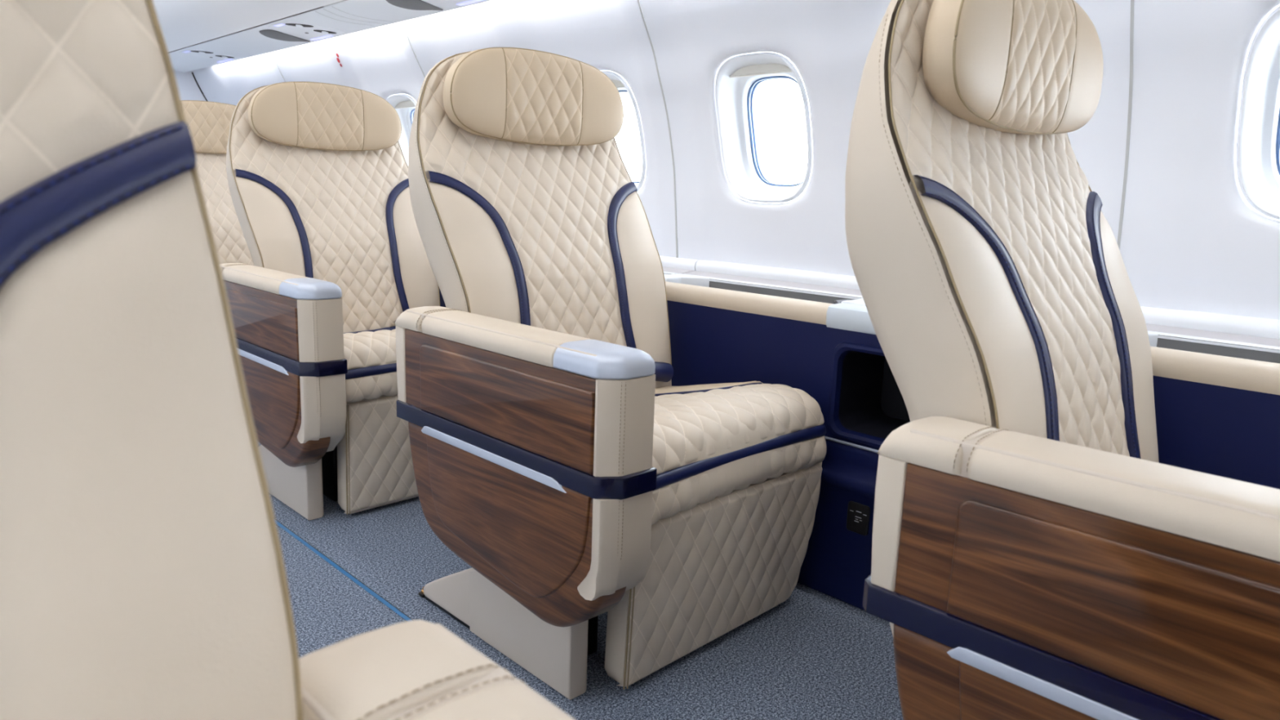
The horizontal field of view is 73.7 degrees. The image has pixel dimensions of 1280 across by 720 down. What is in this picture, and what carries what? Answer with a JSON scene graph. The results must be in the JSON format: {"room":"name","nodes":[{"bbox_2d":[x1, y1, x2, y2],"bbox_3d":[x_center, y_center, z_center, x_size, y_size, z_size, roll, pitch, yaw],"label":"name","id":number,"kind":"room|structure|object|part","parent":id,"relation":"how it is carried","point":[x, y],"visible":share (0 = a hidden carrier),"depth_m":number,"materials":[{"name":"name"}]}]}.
{"room":"airplane cabin","nodes":[
{"label":"airplane cabin","id":0,"kind":"room"},
{"bbox_2d":[173,70,206,101],"bbox_3d":[-3.023,-0.958,3.711,2.480,1.920,0.020,-8,15,-43],"label":"wall","id":1,"kind":"structure","parent":0,"point":[188,90],"depth_m":4.33,"materials":[{"name":"white plastic"}]},
{"bbox_2d":[191,71,207,101],"bbox_3d":[-2.204,-1.113,4.458,0.207,0.720,0.016,-8,15,-43],"label":"trim","id":2,"kind":"structure","parent":1,"relation":"attached to","point":[192,72],"depth_m":4.35,"materials":[{"name":"black"}]},
{"bbox_2d":[168,6,324,53],"bbox_3d":[-1.723,-1.273,3.402,0.006,0.004,2.120,-8,15,-43],"label":"trim","id":3,"kind":"structure","parent":1,"relation":"attached to","point":[320,6],"depth_m":3.06,"materials":[{"name":"black"}]},
{"bbox_2d":[152,0,342,52],"bbox_3d":[-0.393,-1.159,1.715,0.430,0.513,6.370,-8,15,-43],"label":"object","id":4,"kind":"structure","parent":1,"relation":"attached to","point":[183,23],"depth_m":3.07,"materials":[{"name":"white plastic"}]},
{"bbox_2d":[257,441,902,719],"bbox_3d":[-0.830,0.491,1.658,2.350,0.030,6.370,-8,15,-43],"label":"floor","id":5,"kind":"structure","parent":0,"point":[815,655],"depth_m":1.59,"materials":[{"name":"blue carpet"}]},
{"bbox_2d":[181,100,253,265],"bbox_3d":[-1.462,-0.372,3.044,0.673,1.095,0.755,-8,15,-43],"label":"passenger seat","id":6,"kind":"object","parent":5,"relation":"on","point":[208,122],"visible":0.07,"depth_m":3.17,"materials":[{"name":"beige leather"}]},
{"bbox_3d":[-1.591,-0.863,3.169,0.198,0.184,0.023,-8,15,-43],"label":"quilted panel","id":7,"kind":"part","parent":6,"relation":"part of","materials":[{"name":"beige leather"}]},
{"bbox_2d":[0,0,575,719],"bbox_3d":[-0.194,0.242,0.102,0.673,1.095,0.754,-8,15,-43],"label":"passenger seat","id":8,"kind":"object","parent":5,"relation":"on","point":[143,576],"visible":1,"depth_m":0.33,"materials":[{"name":"beige leather"}]},
{"bbox_3d":[0.048,0.392,0.266,0.082,0.425,0.560,-8,15,-43],"label":"armrest","id":9,"kind":"part","parent":8,"relation":"part of","materials":[{"name":"beige leather"}]},
{"bbox_2d":[220,81,439,519],"bbox_3d":[-0.766,-0.212,2.344,0.673,1.095,0.755,-8,15,-43],"label":"passenger seat","id":10,"kind":"object","parent":5,"relation":"on","point":[317,172],"visible":0.64,"depth_m":2.32,"materials":[{"name":"beige leather"}]},
{"bbox_3d":[-0.896,-0.431,2.513,0.557,0.732,0.256,-8,15,-43],"label":"backrest","id":11,"kind":"part","parent":10,"relation":"part of","materials":[{"name":"beige leather"}]},
{"bbox_3d":[-0.912,-0.004,2.135,0.082,0.425,0.560,-8,15,-43],"label":"armrest","id":12,"kind":"part","parent":10,"relation":"part of","materials":[{"name":"beige leather"}]},
{"bbox_3d":[-0.940,-0.107,2.086,0.015,0.139,0.528,-8,15,-43],"label":"wood panel","id":13,"kind":"part","parent":10,"relation":"part of","materials":[{"name":"brown wood"}]},
{"bbox_3d":[-1.006,-0.684,2.355,0.018,0.174,0.124,11,14,39],"label":"panel","id":14,"kind":"part","parent":10,"relation":"part of","materials":[{"name":"beige leather"}]},
{"bbox_3d":[-0.926,0.110,2.140,0.063,0.243,0.549,-8,15,-43],"label":"wood panel","id":15,"kind":"part","parent":10,"relation":"part of","materials":[{"name":"brown wood"}]},
{"bbox_3d":[-0.736,-0.072,1.940,0.095,0.140,0.086,-8,15,-43],"label":"leather post","id":16,"kind":"part","parent":10,"relation":"part of","materials":[{"name":"beige leather"}]},
{"bbox_3d":[-0.747,0.129,1.982,0.096,0.208,0.100,-8,15,-43],"label":"leather post","id":17,"kind":"part","parent":10,"relation":"part of","materials":[{"name":"beige leather"}]},
{"bbox_3d":[-0.895,-0.703,2.468,0.198,0.184,0.023,-8,15,-43],"label":"quilted panel","id":18,"kind":"part","parent":10,"relation":"part of","materials":[{"name":"beige leather"}]},
{"bbox_3d":[-0.718,0.178,2.430,0.520,0.300,0.385,-8,15,-43],"label":"seat frame","id":19,"kind":"part","parent":10,"relation":"part of","materials":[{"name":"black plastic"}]},
{"bbox_2d":[343,328,397,402],"bbox_3d":[-0.669,-0.030,2.349,0.547,0.148,0.490,-8,15,-43],"label":"seat cushion","id":20,"kind":"object","parent":10,"relation":"on","point":[370,354],"depth_m":2.07,"materials":[{"name":"beige leather"}]},
{"bbox_3d":[-0.776,-0.718,2.575,0.124,0.174,0.018,-7,14,-39],"label":"panel","id":21,"kind":"part","parent":10,"relation":"part of","materials":[{"name":"beige leather"}]},
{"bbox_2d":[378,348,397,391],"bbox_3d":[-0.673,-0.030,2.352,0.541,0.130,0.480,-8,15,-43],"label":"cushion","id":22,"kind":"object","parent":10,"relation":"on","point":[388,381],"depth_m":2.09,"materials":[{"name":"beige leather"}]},
{"bbox_2d":[275,519,413,621],"bbox_3d":[-0.645,0.448,1.833,0.011,0.001,6.370,-8,15,-43],"label":"trim","id":23,"kind":"structure","parent":5,"relation":"attached to","point":[325,557],"depth_m":1.81,"materials":[{"name":"blue"}]},
{"bbox_2d":[439,255,698,306],"bbox_3d":[-0.290,-0.019,2.599,0.274,0.644,0.996,-8,15,-43],"label":"ledge","id":24,"kind":"object","parent":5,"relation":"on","point":[671,265],"visible":0.02,"depth_m":2.31,"materials":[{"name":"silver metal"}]},
{"bbox_3d":[-0.353,-0.114,2.516,0.045,0.266,0.996,-8,15,-43],"label":"panel","id":25,"kind":"part","parent":24,"relation":"part of","materials":[{"name":"blue"}]},
{"bbox_3d":[-0.286,-0.286,2.542,0.122,0.029,0.996,-8,15,-43],"label":"ledge frame","id":26,"kind":"part","parent":24,"relation":"part of","materials":[{"name":"white plastic"}]},
{"bbox_2d":[395,47,826,699],"bbox_3d":[-0.070,-0.052,1.643,0.673,1.095,0.755,-8,15,-43],"label":"passenger seat","id":27,"kind":"object","parent":5,"relation":"on","point":[556,452],"visible":1,"depth_m":1.52,"materials":[{"name":"beige leather"}]},
{"bbox_3d":[-0.200,-0.271,1.812,0.557,0.732,0.256,-8,15,-43],"label":"backrest","id":28,"kind":"part","parent":27,"relation":"part of","materials":[{"name":"beige leather"}]},
{"bbox_3d":[-0.310,-0.523,1.654,0.018,0.174,0.124,11,14,39],"label":"panel","id":29,"kind":"part","parent":27,"relation":"part of","materials":[{"name":"beige leather"}]},
{"bbox_3d":[-0.217,0.157,1.434,0.082,0.425,0.560,-8,15,-43],"label":"armrest","id":30,"kind":"part","parent":27,"relation":"part of","materials":[{"name":"beige leather"}]},
{"bbox_3d":[-0.245,0.053,1.385,0.015,0.139,0.528,-8,15,-43],"label":"wood panel","id":31,"kind":"part","parent":27,"relation":"part of","materials":[{"name":"brown wood"}]},
{"bbox_3d":[-0.231,0.270,1.440,0.063,0.243,0.549,-8,15,-43],"label":"wood panel","id":32,"kind":"part","parent":27,"relation":"part of","materials":[{"name":"brown wood"}]},
{"bbox_3d":[-0.199,-0.542,1.768,0.198,0.184,0.023,-8,15,-43],"label":"quilted panel","id":33,"kind":"part","parent":27,"relation":"part of","materials":[{"name":"beige leather"}]},
{"bbox_3d":[-0.023,0.338,1.730,0.520,0.300,0.385,-8,15,-43],"label":"seat frame","id":34,"kind":"part","parent":27,"relation":"part of","materials":[{"name":"black plastic"}]},
{"bbox_3d":[-0.081,-0.558,1.875,0.124,0.174,0.018,-7,14,-39],"label":"panel","id":35,"kind":"part","parent":27,"relation":"part of","materials":[{"name":"beige leather"}]},
{"bbox_3d":[-0.051,0.289,1.282,0.096,0.208,0.100,-8,15,-43],"label":"leather post","id":36,"kind":"part","parent":27,"relation":"part of","materials":[{"name":"beige leather"}]},
{"bbox_3d":[-0.040,0.088,1.240,0.095,0.140,0.086,-8,15,-43],"label":"leather post","id":37,"kind":"part","parent":27,"relation":"part of","materials":[{"name":"beige leather"}]},
{"bbox_3d":[0.081,0.072,1.779,0.376,0.065,0.100,5,11,13],"label":"navy cord","id":38,"kind":"part","parent":27,"relation":"part of","materials":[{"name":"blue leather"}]},
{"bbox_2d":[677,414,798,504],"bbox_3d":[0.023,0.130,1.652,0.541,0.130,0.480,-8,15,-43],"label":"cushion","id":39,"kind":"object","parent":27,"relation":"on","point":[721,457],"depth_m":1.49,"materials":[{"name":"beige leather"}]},
{"bbox_2d":[651,383,826,524],"bbox_3d":[0.026,0.131,1.648,0.547,0.148,0.490,-8,15,-43],"label":"seat cushion","id":40,"kind":"object","parent":27,"relation":"on","point":[716,446],"depth_m":1.52,"materials":[{"name":"beige leather"}]},
{"bbox_2d":[664,260,910,610],"bbox_3d":[0.406,0.142,1.899,0.274,0.644,0.996,-8,15,-43],"label":"console","id":41,"kind":"object","parent":5,"relation":"on","point":[812,332],"visible":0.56,"depth_m":1.80,"materials":[{"name":"blue"}]},
{"bbox_3d":[0.197,-0.138,1.936,0.049,0.040,0.564,-8,15,-43],"label":"padded rail","id":42,"kind":"part","parent":41,"relation":"part of","materials":[{"name":"beige leather"}]},
{"bbox_3d":[0.409,-0.126,1.842,0.122,0.029,0.996,-8,15,-43],"label":"ledge frame","id":43,"kind":"part","parent":41,"relation":"part of","materials":[{"name":"white plastic"}]},
{"bbox_3d":[0.343,0.046,1.815,0.045,0.266,0.996,-8,15,-43],"label":"panel","id":44,"kind":"part","parent":41,"relation":"part of","materials":[{"name":"blue"}]},
{"bbox_3d":[0.437,0.317,1.710,0.004,0.062,0.049,-8,15,-43],"label":"outlet panel","id":45,"kind":"part","parent":41,"relation":"part of","materials":[{"name":"black plastic"}]},
{"bbox_2d":[844,0,1279,719],"bbox_3d":[0.625,0.109,0.943,0.673,1.095,0.755,-8,15,-43],"label":"passenger seat","id":46,"kind":"object","parent":5,"relation":"on","point":[1035,555],"visible":1,"depth_m":0.89,"materials":[{"name":"beige leather"}]},
{"bbox_3d":[0.495,-0.111,1.112,0.557,0.732,0.256,-8,15,-43],"label":"backrest","id":47,"kind":"part","parent":46,"relation":"part of","materials":[{"name":"beige leather"}]},
{"bbox_3d":[0.385,-0.363,0.954,0.018,0.174,0.124,11,14,39],"label":"panel","id":48,"kind":"part","parent":46,"relation":"part of","materials":[{"name":"beige leather"}]},
{"bbox_3d":[0.465,0.431,0.739,0.063,0.243,0.549,-8,15,-43],"label":"wood panel","id":49,"kind":"part","parent":46,"relation":"part of","materials":[{"name":"brown wood"}]},
{"bbox_3d":[0.496,-0.382,1.068,0.198,0.184,0.023,-8,15,-43],"label":"quilted panel","id":50,"kind":"part","parent":46,"relation":"part of","materials":[{"name":"beige leather"}]},
{"bbox_3d":[0.615,-0.398,1.174,0.124,0.174,0.018,-7,14,-39],"label":"panel","id":51,"kind":"part","parent":46,"relation":"part of","materials":[{"name":"beige leather"}]},
{"bbox_3d":[0.479,0.317,0.734,0.082,0.425,0.560,-8,15,-43],"label":"armrest","id":52,"kind":"part","parent":46,"relation":"part of","materials":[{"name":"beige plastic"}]},
{"bbox_3d":[0.451,0.214,0.685,0.015,0.139,0.528,-8,15,-43],"label":"wood panel","id":53,"kind":"part","parent":46,"relation":"part of","materials":[{"name":"brown wood"}]},
{"bbox_2d":[1140,306,1279,488],"bbox_3d":[1.101,0.302,1.199,0.274,0.644,0.996,-8,15,-43],"label":"console","id":54,"kind":"object","parent":5,"relation":"on","point":[1216,376],"visible":0.21,"depth_m":1.28,"materials":[{"name":"blue"}]},
{"bbox_3d":[1.105,0.034,1.141,0.122,0.029,0.996,-8,15,-43],"label":"ledge frame","id":55,"kind":"part","parent":54,"relation":"part of","materials":[{"name":"white plastic"}]},
{"bbox_3d":[0.892,0.022,1.236,0.049,0.040,0.564,-8,15,-43],"label":"padded rail","id":56,"kind":"part","parent":54,"relation":"part of","materials":[{"name":"beige leather"}]},
{"bbox_3d":[1.039,0.207,1.115,0.045,0.266,0.996,-8,15,-43],"label":"panel","id":57,"kind":"part","parent":54,"relation":"part of","materials":[{"name":"blue"}]},
{"bbox_2d":[191,0,1279,319],"bbox_3d":[-0.141,-0.685,2.364,0.234,0.860,6.034,-8,15,-43],"label":"wall","id":58,"kind":"structure","parent":0,"point":[1191,239],"depth_m":1.89,"materials":[{"name":"white plastic"}]},
{"bbox_2d":[178,48,242,62],"bbox_3d":[-1.890,-1.332,3.741,0.202,0.016,0.275,-8,15,-43],"label":"overhead panel","id":59,"kind":"object","parent":58,"relation":"attached to","point":[223,57],"visible":1,"depth_m":3.71,"materials":[{"name":"white plastic"}]},
{"bbox_2d":[190,50,213,53],"bbox_3d":[-1.872,-1.316,3.650,0.074,0.010,0.073,-8,15,-43],"label":"air vent","id":60,"kind":"object","parent":59,"relation":"attached to","point":[196,51],"depth_m":3.64,"materials":[{"name":"white plastic"}]},
{"bbox_2d":[215,55,234,58],"bbox_3d":[-1.812,-1.323,3.728,0.069,0.009,0.052,-8,15,-43],"label":"air vent","id":61,"kind":"object","parent":59,"relation":"attached to","point":[222,56],"depth_m":3.72,"materials":[{"name":"white plastic"}]},
{"bbox_2d":[272,54,285,81],"bbox_3d":[-1.485,-0.955,3.734,0.205,0.695,0.005,-8,15,-43],"label":"trim","id":62,"kind":"structure","parent":58,"relation":"attached to","point":[273,55],"depth_m":3.62,"materials":[{"name":"grey plastic"}]},
{"bbox_2d":[259,29,310,41],"bbox_3d":[-1.340,-1.203,3.173,0.128,0.013,0.182,7,12,24],"label":"air vent","id":63,"kind":"object","parent":58,"relation":"attached to","point":[271,33],"visible":1,"depth_m":3.17,"materials":[{"name":"grey plastic"}]},
{"bbox_2d":[268,19,346,39],"bbox_3d":[-1.194,-1.171,3.040,0.202,0.016,0.275,-8,15,-43],"label":"overhead panel","id":64,"kind":"object","parent":58,"relation":"attached to","point":[317,32],"visible":1,"depth_m":3.01,"materials":[{"name":"white plastic"}]},
{"bbox_2d":[284,23,313,27],"bbox_3d":[-1.177,-1.155,2.950,0.074,0.010,0.073,-8,15,-43],"label":"air vent","id":65,"kind":"object","parent":64,"relation":"attached to","point":[296,25],"depth_m":2.95,"materials":[{"name":"white plastic"}]},
{"bbox_2d":[313,29,336,34],"bbox_3d":[-1.117,-1.163,3.027,0.069,0.009,0.052,-8,15,-43],"label":"air vent","id":66,"kind":"object","parent":64,"relation":"attached to","point":[322,31],"depth_m":3.02,"materials":[{"name":"white plastic"}]},
{"bbox_2d":[168,0,491,72],"bbox_3d":[-0.162,-0.941,1.994,0.222,0.032,6.370,-8,15,-43],"label":"ceiling panel","id":67,"kind":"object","parent":58,"relation":"attached to","point":[250,42],"depth_m":2.91,"materials":[{"name":"white plastic"}]},
{"bbox_2d":[336,53,342,66],"bbox_3d":[-1.140,-1.136,3.235,0.019,0.046,0.027,-1,11,-14],"label":"placard","id":68,"kind":"object","parent":58,"relation":"attached to","point":[337,59],"visible":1,"depth_m":3.24,"materials":[{"name":"red"}]},
{"bbox_2d":[386,93,416,165],"bbox_3d":[-0.831,-0.816,3.216,0.186,0.338,0.274,-8,15,-43],"label":"window","id":69,"kind":"structure","parent":58,"relation":"in","point":[404,104],"depth_m":3.24,"materials":[{"name":"white plastic"}]},
{"bbox_2d":[394,100,416,108],"bbox_3d":[-0.862,-0.947,3.155,0.006,0.029,0.184,-8,15,-43],"label":"shade","id":70,"kind":"object","parent":69,"relation":"attached to","point":[397,104],"depth_m":3.17,"materials":[{"name":"white plastic"}]},
{"bbox_3d":[-0.818,-0.818,3.228,0.075,0.268,0.204,-8,15,-43],"label":"pane","id":71,"kind":"part","parent":69,"relation":"part of","materials":[{"name":"clear glass"}]},
{"bbox_2d":[403,25,425,77],"bbox_3d":[-0.722,-0.779,2.965,0.205,0.695,0.005,-8,15,-43],"label":"trim","id":72,"kind":"structure","parent":58,"relation":"attached to","point":[403,25],"depth_m":2.86,"materials":[{"name":"grey plastic"}]},
{"bbox_2d":[386,0,443,10],"bbox_3d":[-0.686,-1.052,2.515,0.128,0.013,0.182,7,12,24],"label":"air vent","id":73,"kind":"object","parent":58,"relation":"attached to","point":[421,5],"visible":1,"depth_m":2.53,"materials":[{"name":"grey plastic"}]},
{"bbox_2d":[456,0,483,5],"bbox_3d":[-0.499,-1.011,2.340,0.202,0.016,0.275,-8,15,-43],"label":"overhead panel","id":74,"kind":"object","parent":58,"relation":"attached to","point":[466,2],"visible":1,"depth_m":2.45,"materials":[{"name":"white plastic"}]},
{"bbox_2d":[601,71,646,192],"bbox_3d":[-0.068,-0.640,2.448,0.186,0.338,0.274,-8,15,-43],"label":"window","id":75,"kind":"structure","parent":58,"relation":"in","point":[621,85],"depth_m":2.34,"materials":[{"name":"white plastic"}]},
{"bbox_2d":[611,80,624,88],"bbox_3d":[-0.099,-0.771,2.387,0.006,0.029,0.184,-8,15,-43],"label":"shade","id":76,"kind":"object","parent":75,"relation":"attached to","point":[618,83],"depth_m":2.35,"materials":[{"name":"white plastic"}]},
{"bbox_2d":[637,0,678,257],"bbox_3d":[0.041,-0.603,2.197,0.205,0.695,0.005,-8,15,-43],"label":"trim","id":77,"kind":"structure","parent":58,"relation":"attached to","point":[638,1],"depth_m":2.23,"materials":[{"name":"grey plastic"}]},
{"bbox_2d":[715,52,813,203],"bbox_3d":[0.314,-0.552,2.064,0.186,0.338,0.274,-8,15,-43],"label":"window","id":78,"kind":"structure","parent":58,"relation":"in","point":[738,79],"depth_m":2.12,"materials":[{"name":"white plastic"}]},
{"bbox_2d":[729,63,791,77],"bbox_3d":[0.283,-0.683,2.003,0.006,0.029,0.184,-8,15,-43],"label":"shade","id":79,"kind":"object","parent":78,"relation":"attached to","point":[738,70],"depth_m":2.01,"materials":[{"name":"white plastic"}]},
{"bbox_2d":[1117,0,1133,249],"bbox_3d":[0.804,-0.427,1.429,0.205,0.695,0.005,-8,15,-43],"label":"trim","id":80,"kind":"structure","parent":58,"relation":"attached to","point":[1131,26],"depth_m":1.47,"materials":[{"name":"grey plastic"}]},
{"bbox_2d":[1235,5,1279,219],"bbox_3d":[1.077,-0.376,1.295,0.186,0.338,0.274,-8,15,-43],"label":"window","id":81,"kind":"structure","parent":58,"relation":"in","point":[1258,134],"depth_m":1.38,"materials":[{"name":"white plastic"}]},
{"bbox_3d":[1.409,0.064,-0.750,2.480,1.920,0.021,-8,15,-43],"label":"wall","id":82,"kind":"structure","parent":0,"visible":0},
{"bbox_2d":[323,0,346,6],"bbox_3d":[0.493,-0.762,1.172,0.006,0.004,4.250,-8,15,-43],"label":"trim","id":83,"kind":"structure","parent":82,"relation":"attached to","point":[342,0],"depth_m":2.60,"materials":[{"name":"grey plastic"}]}
]}

